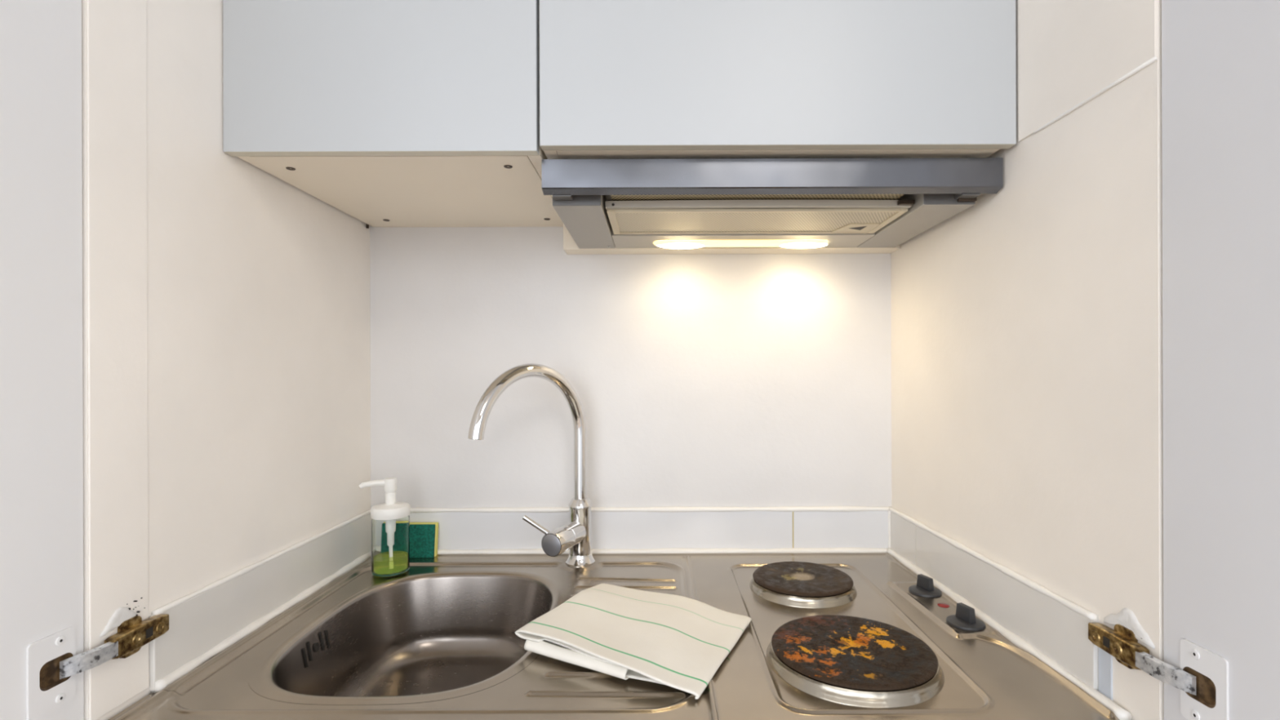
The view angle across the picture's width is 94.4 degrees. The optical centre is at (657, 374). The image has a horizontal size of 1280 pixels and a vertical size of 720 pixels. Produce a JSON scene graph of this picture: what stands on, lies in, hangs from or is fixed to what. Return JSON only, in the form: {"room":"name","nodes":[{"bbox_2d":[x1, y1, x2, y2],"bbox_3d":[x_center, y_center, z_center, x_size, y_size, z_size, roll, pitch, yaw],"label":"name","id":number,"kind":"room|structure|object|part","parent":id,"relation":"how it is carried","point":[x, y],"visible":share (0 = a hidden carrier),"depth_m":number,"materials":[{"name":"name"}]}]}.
{"room":"kitchen","nodes":[
{"label":"kitchen","id":0,"kind":"room"},
{"bbox_2d":[81,0,370,719],"bbox_3d":[-0.602,-0.013,0.839,0.120,2.500,0.554,0,0,0],"label":"wall","id":1,"kind":"structure","parent":0,"point":[259,329],"depth_m":0.75,"materials":[{"name":"paint"}]},
{"bbox_2d":[0,0,168,719],"bbox_3d":[-0.552,0.017,0.354,0.035,2.400,0.568,0,0,3],"label":"door","id":2,"kind":"structure","parent":1,"relation":"in","point":[43,661],"depth_m":0.52,"materials":[{"name":"paint"}]},
{"bbox_3d":[-0.554,0.017,0.315,0.018,2.400,0.490,0,0,1],"label":"door panel","id":3,"kind":"part","parent":2,"relation":"part of","materials":[{"name":"paint"}]},
{"bbox_3d":[-0.541,0.267,0.529,0.002,0.068,0.041,0,0,0],"label":"plate","id":4,"kind":"part","parent":2,"relation":"part of","materials":[{"name":"paint"}]},
{"bbox_2d":[39,652,73,691],"bbox_3d":[-0.541,0.267,0.532,0.002,0.025,0.030,0,0,1],"label":"cup","id":5,"kind":"object","parent":2,"relation":"on","point":[55,668],"depth_m":0.53,"materials":[{"name":"brown metal"}]},
{"bbox_3d":[-0.531,0.267,0.555,0.008,0.017,0.044,0,0,14],"label":"link arm","id":6,"kind":"part","parent":2,"relation":"part of","materials":[{"name":"paint"}]},
{"bbox_2d":[86,0,148,719],"bbox_3d":[-0.542,-0.466,0.595,0.002,1.595,0.065,0,0,0],"label":"side panel","id":7,"kind":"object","parent":1,"relation":"attached to","point":[117,29],"depth_m":0.59,"materials":[{"name":"paint"}]},
{"bbox_2d":[99,597,145,637],"bbox_3d":[-0.537,0.243,0.597,0.003,0.022,0.051,0,0,0],"label":"cabinet filler","id":8,"kind":"object","parent":1,"relation":"attached to","point":[122,614],"visible":1,"depth_m":0.59,"materials":[{"name":"white plastic"}]},
{"bbox_2d":[149,513,371,693],"bbox_3d":[-0.538,0.297,0.873,0.006,0.080,0.487,0,0,0],"label":"trim","id":9,"kind":"structure","parent":1,"relation":"attached to","point":[197,625],"depth_m":0.77,"materials":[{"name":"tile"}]},
{"bbox_2d":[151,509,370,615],"bbox_3d":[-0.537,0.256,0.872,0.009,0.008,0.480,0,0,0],"label":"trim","id":10,"kind":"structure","parent":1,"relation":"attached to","point":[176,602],"depth_m":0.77,"materials":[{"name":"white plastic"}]},
{"bbox_2d":[369,225,891,508],"bbox_3d":[-0.002,-0.015,1.166,1.320,2.500,0.100,0,0,0],"label":"wall","id":11,"kind":"structure","parent":0,"point":[752,380],"depth_m":1.12,"materials":[{"name":"paint"}]},
{"bbox_2d":[222,0,563,228],"bbox_3d":[-0.347,-0.643,0.926,0.391,0.742,0.379,0,0,0],"label":"upper cabinet","id":12,"kind":"object","parent":11,"relation":"attached to","point":[384,113],"visible":1,"depth_m":0.74,"materials":[{"name":"laminate"}]},
{"bbox_3d":[-0.530,-0.646,0.936,0.016,0.736,0.360,0,0,0],"label":"panel","id":13,"kind":"part","parent":12,"relation":"part of","materials":[{"name":"plastic"}]},
{"bbox_3d":[-0.347,-0.646,0.745,0.390,0.736,0.016,0,0,0],"label":"door","id":14,"kind":"part","parent":12,"relation":"part of","materials":[{"name":"paint"}]},
{"bbox_3d":[-0.343,-0.286,0.936,0.353,0.016,0.360,0,0,0],"label":"panel","id":15,"kind":"part","parent":12,"relation":"part of","materials":[{"name":"plastic"}]},
{"bbox_3d":[-0.159,-0.647,0.936,0.016,0.736,0.360,0,0,0],"label":"panel","id":16,"kind":"part","parent":12,"relation":"part of","materials":[{"name":"laminate"}]},
{"bbox_2d":[409,511,792,550],"bbox_3d":[-0.141,0.295,1.113,0.788,0.080,0.006,0,0,0],"label":"backsplash","id":17,"kind":"structure","parent":11,"relation":"attached to","point":[464,531],"depth_m":1.11,"materials":[{"name":"tile"}]},
{"bbox_2d":[410,506,889,512],"bbox_3d":[-0.050,0.254,1.112,0.974,0.010,0.010,0,0,0],"label":"trim","id":18,"kind":"structure","parent":11,"relation":"attached to","point":[824,508],"depth_m":1.11,"materials":[{"name":"white plastic"}]},
{"bbox_2d":[437,547,887,554],"bbox_3d":[-0.050,0.332,1.108,0.967,0.014,0.014,0,0,0],"label":"trim","id":19,"kind":"structure","parent":11,"relation":"attached to","point":[667,550],"depth_m":1.10,"materials":[{"name":"white plastic"}]},
{"bbox_2d":[563,223,900,254],"bbox_3d":[0.134,-0.253,1.094,0.610,0.052,0.044,0,0,0],"label":"board","id":20,"kind":"object","parent":11,"relation":"attached to","point":[570,246],"visible":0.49,"depth_m":1.08,"materials":[{"name":"plastic"}]},
{"bbox_2d":[539,0,1016,159],"bbox_3d":[0.149,-0.651,0.926,0.594,0.730,0.379,0,0,0],"label":"upper cabinet","id":21,"kind":"object","parent":11,"relation":"attached to","point":[620,79],"visible":0.8,"depth_m":0.74,"materials":[{"name":"plastic"}]},
{"bbox_3d":[-0.139,-0.650,0.936,0.016,0.729,0.360,0,0,0],"label":"panel","id":22,"kind":"part","parent":21,"relation":"part of","materials":[{"name":"plastic"}]},
{"bbox_3d":[0.146,-0.294,0.936,0.549,0.016,0.360,0,0,0],"label":"panel","id":23,"kind":"part","parent":21,"relation":"part of","materials":[{"name":"plastic"}]},
{"bbox_2d":[541,157,1003,248],"bbox_3d":[0.148,-0.249,0.918,0.596,0.060,0.306,0,0,0],"label":"hood","id":24,"kind":"object","parent":21,"relation":"attached to","point":[799,203],"visible":1,"depth_m":0.82,"materials":[{"name":"metal"}]},
{"bbox_3d":[-0.126,-0.256,0.790,0.024,0.042,0.020,0,0,0],"label":"rail","id":25,"kind":"part","parent":24,"relation":"part of","materials":[{"name":"grey metal"}]},
{"bbox_3d":[0.141,-0.254,1.023,0.434,0.049,0.094,0,0,0],"label":"lamp panel","id":26,"kind":"part","parent":24,"relation":"part of","materials":[{"name":"white plastic"}]},
{"bbox_2d":[956,197,976,201],"bbox_3d":[0.416,-0.237,0.797,0.024,0.009,0.006,0,0,0],"label":"switch","id":27,"kind":"object","parent":24,"relation":"attached to","point":[958,199],"depth_m":0.79,"materials":[{"name":"brown plastic"}]},
{"bbox_3d":[0.413,-0.258,0.790,0.024,0.042,0.020,0,0,0],"label":"rail","id":28,"kind":"part","parent":24,"relation":"part of","materials":[{"name":"grey metal"}]},
{"bbox_3d":[0.428,-0.652,0.936,0.016,0.729,0.360,0,0,0],"label":"panel","id":29,"kind":"part","parent":21,"relation":"part of","materials":[{"name":"plastic"}]},
{"bbox_2d":[792,511,793,547],"bbox_3d":[0.254,0.294,1.113,0.002,0.080,0.005,0,0,0],"label":"trim","id":30,"kind":"structure","parent":11,"relation":"attached to","point":[793,512],"depth_m":1.11,"materials":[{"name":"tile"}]},
{"bbox_2d":[793,511,888,548],"bbox_3d":[0.345,0.294,1.113,0.180,0.080,0.006,0,0,0],"label":"trim","id":31,"kind":"structure","parent":11,"relation":"attached to","point":[860,529],"depth_m":1.11,"materials":[{"name":"tile"}]},
{"bbox_2d":[888,510,890,547],"bbox_3d":[0.435,0.294,1.110,0.007,0.080,0.007,0,0,0],"label":"trim","id":32,"kind":"structure","parent":11,"relation":"attached to","point":[889,511],"depth_m":1.11,"materials":[{"name":"white plastic"}]},
{"bbox_2d":[890,0,1164,719],"bbox_3d":[0.549,-0.017,0.829,0.218,2.500,0.575,0,0,0],"label":"wall","id":33,"kind":"structure","parent":0,"point":[1027,415],"depth_m":0.67,"materials":[{"name":"paint"}]},
{"bbox_2d":[890,511,915,564],"bbox_3d":[0.440,0.294,1.061,0.006,0.080,0.110,0,0,-2],"label":"trim","id":34,"kind":"structure","parent":33,"relation":"attached to","point":[903,532],"depth_m":1.05,"materials":[{"name":"tile"}]},
{"bbox_2d":[888,506,1098,691],"bbox_3d":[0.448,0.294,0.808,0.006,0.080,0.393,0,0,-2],"label":"trim","id":35,"kind":"structure","parent":33,"relation":"attached to","point":[1055,629],"depth_m":0.74,"materials":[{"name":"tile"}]},
{"bbox_2d":[886,547,1132,719],"bbox_3d":[0.442,0.331,0.839,0.015,0.015,0.538,0,0,-2],"label":"trim","id":36,"kind":"structure","parent":33,"relation":"attached to","point":[1122,713],"depth_m":0.72,"materials":[{"name":"white plastic"}]},
{"bbox_2d":[1017,0,1157,141],"bbox_3d":[0.451,-0.778,0.638,0.002,0.977,0.195,0,0,-2],"label":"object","id":37,"kind":"structure","parent":33,"relation":"attached to","point":[1069,51],"depth_m":0.64,"materials":[{"name":"paint"}]},
{"bbox_2d":[1030,56,1157,135],"bbox_3d":[0.453,-0.289,0.628,0.004,0.004,0.174,0,0,-2],"label":"trim","id":38,"kind":"structure","parent":33,"relation":"attached to","point":[1154,59],"depth_m":0.60,"materials":[{"name":"white plastic"}]},
{"bbox_2d":[1098,647,1112,700],"bbox_3d":[0.456,0.301,0.603,0.002,0.054,0.016,0,0,-2],"label":"strip","id":39,"kind":"object","parent":33,"relation":"attached to","point":[1105,660],"visible":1,"depth_m":0.60,"materials":[{"name":"white plastic"}]},
{"bbox_2d":[1103,608,1155,648],"bbox_3d":[0.456,0.241,0.576,0.003,0.026,0.061,0,0,-2],"label":"cabinet filler","id":40,"kind":"object","parent":33,"relation":"attached to","point":[1126,618],"visible":1,"depth_m":0.57,"materials":[{"name":"white plastic"}]},
{"bbox_2d":[1088,0,1279,719],"bbox_3d":[0.473,0.013,0.330,0.033,2.400,0.563,0,0,-3],"label":"door","id":41,"kind":"structure","parent":33,"relation":"in","point":[1220,59],"depth_m":0.48,"materials":[{"name":"paint"}]},
{"bbox_3d":[0.451,0.265,0.527,0.008,0.017,0.048,0,0,-11],"label":"link arm","id":42,"kind":"part","parent":41,"relation":"part of","materials":[{"name":"paint"}]},
{"bbox_2d":[1182,666,1215,708],"bbox_3d":[0.460,0.265,0.502,0.002,0.025,0.030,0,0,-2],"label":"cup","id":43,"kind":"object","parent":41,"relation":"on","point":[1198,682],"depth_m":0.50,"materials":[{"name":"brown metal"}]},
{"bbox_3d":[0.460,0.265,0.498,0.002,0.068,0.041,0,0,-2],"label":"plate","id":44,"kind":"part","parent":41,"relation":"part of","materials":[{"name":"paint"}]},
{"bbox_3d":[0.475,0.013,0.294,0.018,2.400,0.491,0,0,-2],"label":"door panel","id":45,"kind":"part","parent":41,"relation":"part of","materials":[{"name":"paint"}]},
{"bbox_3d":[0.004,1.260,-0.842,4.400,0.050,3.916,0,0,0],"label":"floor","id":46,"kind":"structure","parent":0,"visible":0},
{"bbox_3d":[-0.047,0.806,0.803,0.976,0.858,0.606,0,0,0],"label":"base cabinet","id":47,"kind":"object","parent":46,"relation":"on","visible":0},
{"bbox_2d":[108,552,1119,719],"bbox_3d":[-0.042,0.393,0.812,0.991,0.165,0.595,0,0,0],"label":"countertop","id":48,"kind":"structure","parent":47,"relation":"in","point":[828,636],"depth_m":0.74,"materials":[{"name":"metal"}]},
{"bbox_2d":[358,477,410,576],"bbox_3d":[-0.462,0.259,1.014,0.062,0.162,0.073,0,0,36],"label":"soap dispenser","id":49,"kind":"object","parent":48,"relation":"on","point":[390,519],"visible":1,"depth_m":1.00,"materials":[{"name":"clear plastic"}]},
{"bbox_2d":[371,515,409,576],"bbox_3d":[-0.459,0.291,1.018,0.060,0.097,0.060,0,0,0],"label":"bottle","id":50,"kind":"object","parent":49,"relation":"on","point":[390,534],"depth_m":0.99,"materials":[{"name":"clear plastic"}]},
{"bbox_3d":[-0.311,0.405,0.821,0.351,0.133,0.425,0,0,0],"label":"sink bowl","id":51,"kind":"part","parent":48,"relation":"part of","materials":[{"name":"metal"}]},
{"bbox_2d":[409,522,438,557],"bbox_3d":[-0.459,0.306,1.096,0.100,0.062,0.024,0,0,0],"label":"sponge","id":52,"kind":"object","parent":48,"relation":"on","point":[424,536],"visible":0.44,"depth_m":1.09,"materials":[{"name":"green plastic"}]},
{"bbox_2d":[467,363,595,566],"bbox_3d":[-0.197,0.159,0.970,0.065,0.354,0.266,0,0,37],"label":"mixer tap","id":53,"kind":"object","parent":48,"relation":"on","point":[575,536],"visible":1,"depth_m":1.02,"materials":[{"name":"silver metal"}]},
{"bbox_3d":[-0.203,0.103,0.965,0.022,0.242,0.250,0,0,34],"label":"spout","id":54,"kind":"part","parent":53,"relation":"part of","materials":[{"name":"silver metal"}]},
{"bbox_3d":[-0.200,0.253,0.987,0.051,0.039,0.008,0,0,-4],"label":"lever","id":55,"kind":"part","parent":53,"relation":"part of","materials":[{"name":"silver metal"}]},
{"bbox_2d":[565,497,595,566],"bbox_3d":[-0.138,0.278,1.059,0.053,0.114,0.053,0,0,0],"label":"tap","id":56,"kind":"object","parent":53,"relation":"on","point":[580,554],"depth_m":1.04,"materials":[{"name":"silver metal"}]},
{"bbox_2d":[515,583,751,699],"bbox_3d":[-0.023,0.322,0.755,0.247,0.025,0.214,0,0,26],"label":"dish towel","id":57,"kind":"object","parent":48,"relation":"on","point":[680,642],"visible":1,"depth_m":0.72,"materials":[{"name":"fabric"}]},
{"bbox_3d":[0.409,0.330,0.906,0.047,0.005,0.047,0,0,19],"label":"control knob","id":58,"kind":"part","parent":48,"relation":"part of","materials":[{"name":"grey plastic"}]},
{"bbox_2d":[937,603,949,607],"bbox_3d":[0.411,0.332,0.852,0.016,0.002,0.016,0,0,0],"label":"indicator light","id":59,"kind":"object","parent":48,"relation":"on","point":[939,605],"depth_m":0.85,"materials":[{"name":"red plastic"}]},
{"bbox_3d":[0.411,0.330,0.791,0.047,0.005,0.047,0,0,-19],"label":"control knob","id":60,"kind":"part","parent":48,"relation":"part of","materials":[{"name":"grey plastic"}]}
]}

